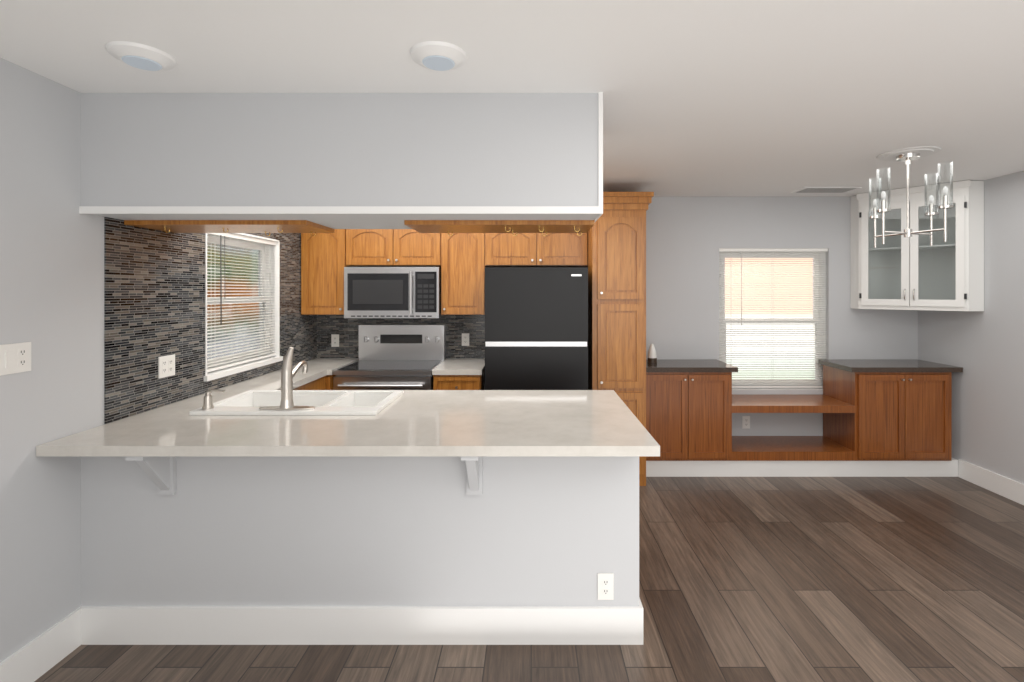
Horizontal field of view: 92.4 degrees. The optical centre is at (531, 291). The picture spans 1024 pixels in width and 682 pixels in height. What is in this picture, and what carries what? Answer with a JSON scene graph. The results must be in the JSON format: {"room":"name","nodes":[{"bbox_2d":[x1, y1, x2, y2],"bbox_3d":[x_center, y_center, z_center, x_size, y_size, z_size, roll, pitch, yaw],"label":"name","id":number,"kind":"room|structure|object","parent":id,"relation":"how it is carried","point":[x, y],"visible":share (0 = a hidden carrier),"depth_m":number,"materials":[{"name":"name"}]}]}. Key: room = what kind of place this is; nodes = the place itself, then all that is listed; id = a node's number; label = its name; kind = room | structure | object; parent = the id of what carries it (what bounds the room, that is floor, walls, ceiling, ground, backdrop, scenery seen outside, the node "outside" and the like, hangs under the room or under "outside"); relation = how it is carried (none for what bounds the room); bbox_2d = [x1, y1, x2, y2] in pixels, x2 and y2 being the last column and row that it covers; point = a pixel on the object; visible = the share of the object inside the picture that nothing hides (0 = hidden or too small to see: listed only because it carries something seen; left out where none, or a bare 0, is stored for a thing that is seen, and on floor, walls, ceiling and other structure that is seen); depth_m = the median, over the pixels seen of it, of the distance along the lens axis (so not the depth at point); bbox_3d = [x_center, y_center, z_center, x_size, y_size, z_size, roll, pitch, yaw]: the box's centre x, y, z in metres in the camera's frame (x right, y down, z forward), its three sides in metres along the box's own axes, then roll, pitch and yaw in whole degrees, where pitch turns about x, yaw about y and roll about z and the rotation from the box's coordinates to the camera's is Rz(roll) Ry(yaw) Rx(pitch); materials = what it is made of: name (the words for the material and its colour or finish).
{"room":"kitchen","nodes":[
{"label":"kitchen","id":0,"kind":"room"},
{"bbox_2d":[0,58,312,662],"bbox_3d":[-2.075,0.340,1.435,0.150,2.440,6.270,0,0,0],"label":"wall","id":1,"kind":"structure","parent":0,"point":[51,274],"depth_m":2.01,"materials":[{"name":"grey paint"}]},
{"bbox_2d":[0,342,30,375],"bbox_3d":[-1.995,0.260,1.900,0.010,0.115,0.116,0,0,0],"label":"light switch","id":2,"kind":"object","parent":1,"relation":"attached to","point":[15,357],"visible":1,"depth_m":1.90,"materials":[{"name":"white plastic"}]},
{"bbox_2d":[0,607,79,681],"bbox_3d":[-1.992,1.480,0.255,0.016,0.160,3.850,0,0,0],"label":"baseboard","id":3,"kind":"structure","parent":1,"relation":"attached to","point":[36,658],"depth_m":2.00,"materials":[{"name":"white wood"}]},
{"bbox_2d":[104,217,316,423],"bbox_3d":[-1.996,-0.009,3.435,0.008,1.263,2.270,0,0,0],"label":"tiled wall","id":4,"kind":"structure","parent":1,"relation":"attached to","point":[154,295],"depth_m":2.65,"materials":[{"name":"tile"}]},
{"bbox_2d":[158,354,174,378],"bbox_3d":[-1.988,0.410,2.680,0.008,0.115,0.116,0,0,0],"label":"outlet","id":5,"kind":"object","parent":4,"relation":"attached to","point":[166,366],"visible":1,"depth_m":2.67,"materials":[{"name":"white plastic"}]},
{"bbox_2d":[204,233,282,381],"bbox_3d":[-2.040,0.075,3.440,0.140,0.950,0.910,0,0,0],"label":"kitchen window","id":6,"kind":"structure","parent":1,"relation":"in","point":[229,283],"depth_m":3.50,"materials":[{"name":"white"}]},
{"bbox_2d":[207,233,276,371],"bbox_3d":[-2.018,0.059,3.440,0.049,0.892,0.852,0,0,0],"label":"window blind","id":7,"kind":"object","parent":6,"relation":"attached to","point":[248,239],"visible":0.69,"depth_m":3.39,"materials":[{"name":"white plastic"}]},
{"bbox_2d":[79,92,602,228],"bbox_3d":[-0.841,-0.612,2.461,2.318,0.537,0.578,0,0,0],"label":"soffit","id":8,"kind":"structure","parent":0,"point":[363,160],"depth_m":2.18,"materials":[{"name":"grey paint"}]},
{"bbox_2d":[124,220,334,235],"bbox_3d":[-1.407,-0.323,2.363,0.913,0.047,0.562,0,0,0],"label":"wood panel","id":9,"kind":"object","parent":8,"relation":"hanging from","point":[175,226],"depth_m":2.47,"materials":[{"name":"brown wood"}]},
{"bbox_2d":[404,220,594,235],"bbox_3d":[-0.143,-0.323,2.363,0.856,0.047,0.562,0,0,0],"label":"wood panel","id":10,"kind":"object","parent":8,"relation":"hanging from","point":[419,226],"depth_m":2.47,"materials":[{"name":"brown wood"}]},
{"bbox_2d":[81,456,638,605],"bbox_3d":[-0.760,1.115,2.240,2.480,0.890,0.120,0,0,0],"label":"wall","id":11,"kind":"structure","parent":0,"point":[359,531],"depth_m":2.18,"materials":[{"name":"grey paint"}]},
{"bbox_2d":[125,456,175,494],"bbox_3d":[-1.610,0.783,2.085,0.070,0.228,0.190,0,0,0],"label":"bracket","id":12,"kind":"object","parent":11,"relation":"attached to","point":[160,471],"depth_m":2.12,"materials":[{"name":"grey paint"}]},
{"bbox_2d":[80,599,642,644],"bbox_3d":[-0.738,1.480,2.172,2.465,0.160,0.015,0,0,0],"label":"baseboard","id":13,"kind":"structure","parent":11,"relation":"attached to","point":[99,625],"depth_m":2.17,"materials":[{"name":"white wood"}]},
{"bbox_2d":[461,456,482,494],"bbox_3d":[-0.250,0.783,2.085,0.070,0.228,0.190,0,0,0],"label":"bracket","id":14,"kind":"object","parent":11,"relation":"attached to","point":[474,464],"depth_m":2.14,"materials":[{"name":"grey paint"}]},
{"bbox_2d":[598,573,613,599],"bbox_3d":[0.330,1.310,2.175,0.070,0.115,0.008,0,0,0],"label":"outlet","id":15,"kind":"object","parent":11,"relation":"attached to","point":[605,586],"visible":1,"depth_m":2.17,"materials":[{"name":"white plastic"}]},
{"bbox_2d":[0,0,1023,196],"bbox_3d":[0.800,-0.930,1.435,5.900,0.100,6.570,0,0,0],"label":"ceiling","id":16,"kind":"structure","parent":0,"point":[743,98],"depth_m":1.92,"materials":[{"name":"white paint"}]},
{"bbox_2d":[105,41,176,70],"bbox_3d":[-1.450,-0.863,1.830,0.210,0.034,0.210,0,0,0],"label":"recessed light","id":17,"kind":"object","parent":16,"relation":"in","point":[141,56],"visible":0.96,"depth_m":1.79,"materials":[{"name":"white plastic"}]},
{"bbox_2d":[410,41,466,70],"bbox_3d":[-0.345,-0.863,1.830,0.210,0.034,0.210,0,0,0],"label":"recessed light","id":18,"kind":"object","parent":16,"relation":"in","point":[438,55],"visible":0.94,"depth_m":1.78,"materials":[{"name":"white plastic"}]},
{"bbox_2d":[791,187,861,192],"bbox_3d":[2.550,-0.875,4.250,0.480,0.008,0.220,0,0,0],"label":"ceiling vent","id":19,"kind":"object","parent":16,"relation":"in","point":[825,189],"visible":0.98,"depth_m":4.22,"materials":[{"name":"white metal"}]},
{"bbox_2d":[869,146,952,247],"bbox_3d":[2.410,-0.587,3.140,0.375,0.584,0.375,0,0,27],"label":"pendant chandelier","id":20,"kind":"object","parent":16,"relation":"hanging from","point":[908,155],"visible":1,"depth_m":3.10,"materials":[{"name":"silver metal"}]},
{"bbox_2d":[34,477,1023,681],"bbox_3d":[0.800,1.610,1.435,5.900,0.100,6.570,0,0,0],"label":"floor","id":21,"kind":"structure","parent":0,"point":[831,579],"depth_m":2.41,"materials":[{"name":"brown wood"}]},
{"bbox_2d":[36,358,358,455],"bbox_3d":[-1.791,1.093,3.269,0.414,0.935,2.578,0,0,0],"label":"countertop","id":22,"kind":"structure","parent":21,"relation":"on","point":[320,370],"depth_m":2.55,"materials":[{"name":"stone"}]},
{"bbox_2d":[100,386,659,455],"bbox_3d":[-0.589,1.093,2.540,2.217,0.935,1.120,0,0,0],"label":"countertop","id":23,"kind":"structure","parent":21,"relation":"on","point":[458,410],"depth_m":2.20,"materials":[{"name":"stone"}]},
{"bbox_2d":[259,347,314,409],"bbox_3d":[-1.255,0.445,2.614,0.290,0.318,0.252,0,0,0],"label":"faucet","id":24,"kind":"object","parent":23,"relation":"on","point":[288,373],"visible":1,"depth_m":2.50,"materials":[{"name":"silver metal"}]},
{"bbox_2d":[190,390,403,414],"bbox_3d":[-1.250,0.706,2.735,0.940,0.202,0.530,0,0,0],"label":"sink","id":25,"kind":"object","parent":23,"relation":"in","point":[344,402],"visible":0.44,"depth_m":2.85,"materials":[{"name":"white ceramic"}]},
{"bbox_2d":[202,389,224,409],"bbox_3d":[-1.635,0.553,2.530,0.112,0.102,0.052,0,0,0],"label":"soap dispenser","id":26,"kind":"object","parent":25,"relation":"on","point":[208,401],"visible":1,"depth_m":2.52,"materials":[{"name":"silver metal"}]},
{"bbox_2d":[333,325,445,389],"bbox_3d":[-1.182,0.935,4.191,0.780,1.250,0.718,0,0,0],"label":"stove","id":27,"kind":"object","parent":21,"relation":"on","point":[401,357],"visible":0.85,"depth_m":4.45,"materials":[{"name":"silver metal"}]},
{"bbox_2d":[432,358,484,385],"bbox_3d":[-0.590,1.093,4.221,0.395,0.935,0.675,0,0,0],"label":"countertop","id":28,"kind":"structure","parent":21,"relation":"on","point":[452,371],"depth_m":3.92,"materials":[{"name":"stone"}]},
{"bbox_2d":[485,267,587,389],"bbox_3d":[0.040,0.689,4.149,0.800,1.743,0.701,0,0,0],"label":"fridge","id":29,"kind":"object","parent":21,"relation":"on","point":[536,328],"visible":0.62,"depth_m":3.80,"materials":[{"name":"black metal"}]},
{"bbox_2d":[586,192,653,485],"bbox_3d":[0.730,0.388,4.219,0.480,2.345,0.678,0,0,0],"label":"pantry cabinet","id":30,"kind":"object","parent":21,"relation":"on","point":[616,342],"visible":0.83,"depth_m":3.91,"materials":[{"name":"brown wood"}]},
{"bbox_2d":[646,359,962,476],"bbox_3d":[2.259,1.097,4.311,2.658,0.925,0.495,0,0,0],"label":"sideboard","id":31,"kind":"object","parent":21,"relation":"on","point":[887,417],"visible":0.96,"depth_m":4.10,"materials":[{"name":"brown wood"}]},
{"bbox_2d":[647,344,656,362],"bbox_3d":[1.080,0.551,4.380,0.083,0.166,0.084,0,0,0],"label":"diffuser","id":32,"kind":"object","parent":31,"relation":"on","point":[652,356],"visible":1,"depth_m":4.35,"materials":[{"name":"white ceramic"}]},
{"bbox_2d":[646,197,917,435],"bbox_3d":[0.800,0.340,4.645,5.900,2.440,0.150,0,0,0],"label":"wall","id":33,"kind":"structure","parent":0,"point":[687,238],"depth_m":4.57,"materials":[{"name":"grey paint"}]},
{"bbox_2d":[301,229,344,314],"bbox_3d":[-1.794,-0.220,4.394,0.388,0.850,0.329,0,0,0],"label":"upper cabinet","id":34,"kind":"object","parent":33,"relation":"attached to","point":[322,254],"depth_m":4.23,"materials":[{"name":"brown wood"}]},
{"bbox_2d":[345,229,440,266],"bbox_3d":[-1.190,-0.432,4.394,0.820,0.425,0.329,0,0,0],"label":"upper cabinet","id":35,"kind":"object","parent":33,"relation":"attached to","point":[363,247],"depth_m":4.23,"materials":[{"name":"brown wood"}]},
{"bbox_2d":[344,267,445,317],"bbox_3d":[-1.188,0.013,4.338,0.805,0.435,0.439,0,0,0],"label":"microwave","id":36,"kind":"object","parent":35,"relation":"attached to","point":[392,292],"visible":0.98,"depth_m":4.17,"materials":[{"name":"silver metal"}]},
{"bbox_2d":[317,267,484,357],"bbox_3d":[-1.181,0.192,4.566,1.622,0.863,0.008,0,0,0],"label":"tiled wall","id":37,"kind":"structure","parent":33,"relation":"attached to","point":[347,329],"depth_m":4.56,"materials":[{"name":"tile"}]},
{"bbox_2d":[331,334,338,346],"bbox_3d":[-1.820,0.460,4.558,0.070,0.115,0.008,0,0,0],"label":"electrical outlet","id":38,"kind":"object","parent":37,"relation":"attached to","point":[334,340],"visible":1,"depth_m":4.56,"materials":[{"name":"white plastic"}]},
{"bbox_2d":[462,333,468,345],"bbox_3d":[-0.610,0.450,4.558,0.070,0.115,0.008,0,0,0],"label":"electrical outlet","id":39,"kind":"object","parent":37,"relation":"attached to","point":[465,339],"visible":1,"depth_m":4.56,"materials":[{"name":"white plastic"}]},
{"bbox_2d":[441,233,484,314],"bbox_3d":[-0.590,-0.220,4.394,0.380,0.850,0.329,0,0,0],"label":"upper cabinet","id":40,"kind":"object","parent":33,"relation":"attached to","point":[462,260],"depth_m":4.23,"materials":[{"name":"brown wood"}]},
{"bbox_2d":[485,232,587,266],"bbox_3d":[0.044,-0.432,4.394,0.888,0.425,0.329,0,0,0],"label":"upper cabinet","id":41,"kind":"object","parent":33,"relation":"attached to","point":[501,249],"depth_m":4.23,"materials":[{"name":"brown wood"}]},
{"bbox_2d":[742,416,749,427],"bbox_3d":[2.000,1.220,4.566,0.070,0.115,0.008,0,0,0],"label":"electrical outlet","id":42,"kind":"object","parent":33,"relation":"attached to","point":[745,421],"visible":1,"depth_m":4.56,"materials":[{"name":"white plastic"}]},
{"bbox_2d":[719,253,825,389],"bbox_3d":[2.260,0.260,4.626,1.020,1.320,0.108,0,0,0],"label":"window","id":43,"kind":"structure","parent":33,"relation":"in","point":[781,255],"depth_m":4.63,"materials":[{"name":"white"}]},
{"bbox_2d":[719,248,827,387],"bbox_3d":[2.260,0.252,4.593,1.012,1.302,0.050,0,0,0],"label":"window blind","id":44,"kind":"object","parent":43,"relation":"attached to","point":[774,250],"visible":0.75,"depth_m":4.60,"materials":[{"name":"white plastic"}]},
{"bbox_2d":[918,171,1023,483],"bbox_3d":[3.675,0.340,1.435,0.150,2.440,6.270,0,0,0],"label":"wall","id":45,"kind":"structure","parent":0,"point":[984,349],"depth_m":3.82,"materials":[{"name":"grey paint"}]},
{"bbox_2d":[850,180,983,310],"bbox_3d":[3.395,-0.358,4.338,0.608,1.036,0.915,0,0,-43],"label":"upper cabinet","id":46,"kind":"object","parent":45,"relation":"attached to","point":[913,272],"visible":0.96,"depth_m":4.20,"materials":[{"name":"white wood"}]},
{"bbox_2d":[958,459,1023,504],"bbox_3d":[3.592,1.480,1.210,0.015,0.160,5.820,0,0,0],"label":"baseboard","id":47,"kind":"structure","parent":45,"relation":"attached to","point":[1013,490],"depth_m":3.81,"materials":[{"name":"white wood"}]},
{"label":"outside","id":48,"kind":"structure","parent":0,"visible":0},
{"bbox_2d":[725,258,814,378],"bbox_3d":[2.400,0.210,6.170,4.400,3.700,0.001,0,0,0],"label":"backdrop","id":49,"kind":"structure","parent":48,"point":[770,280],"depth_m":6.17,"materials":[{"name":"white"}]}
]}

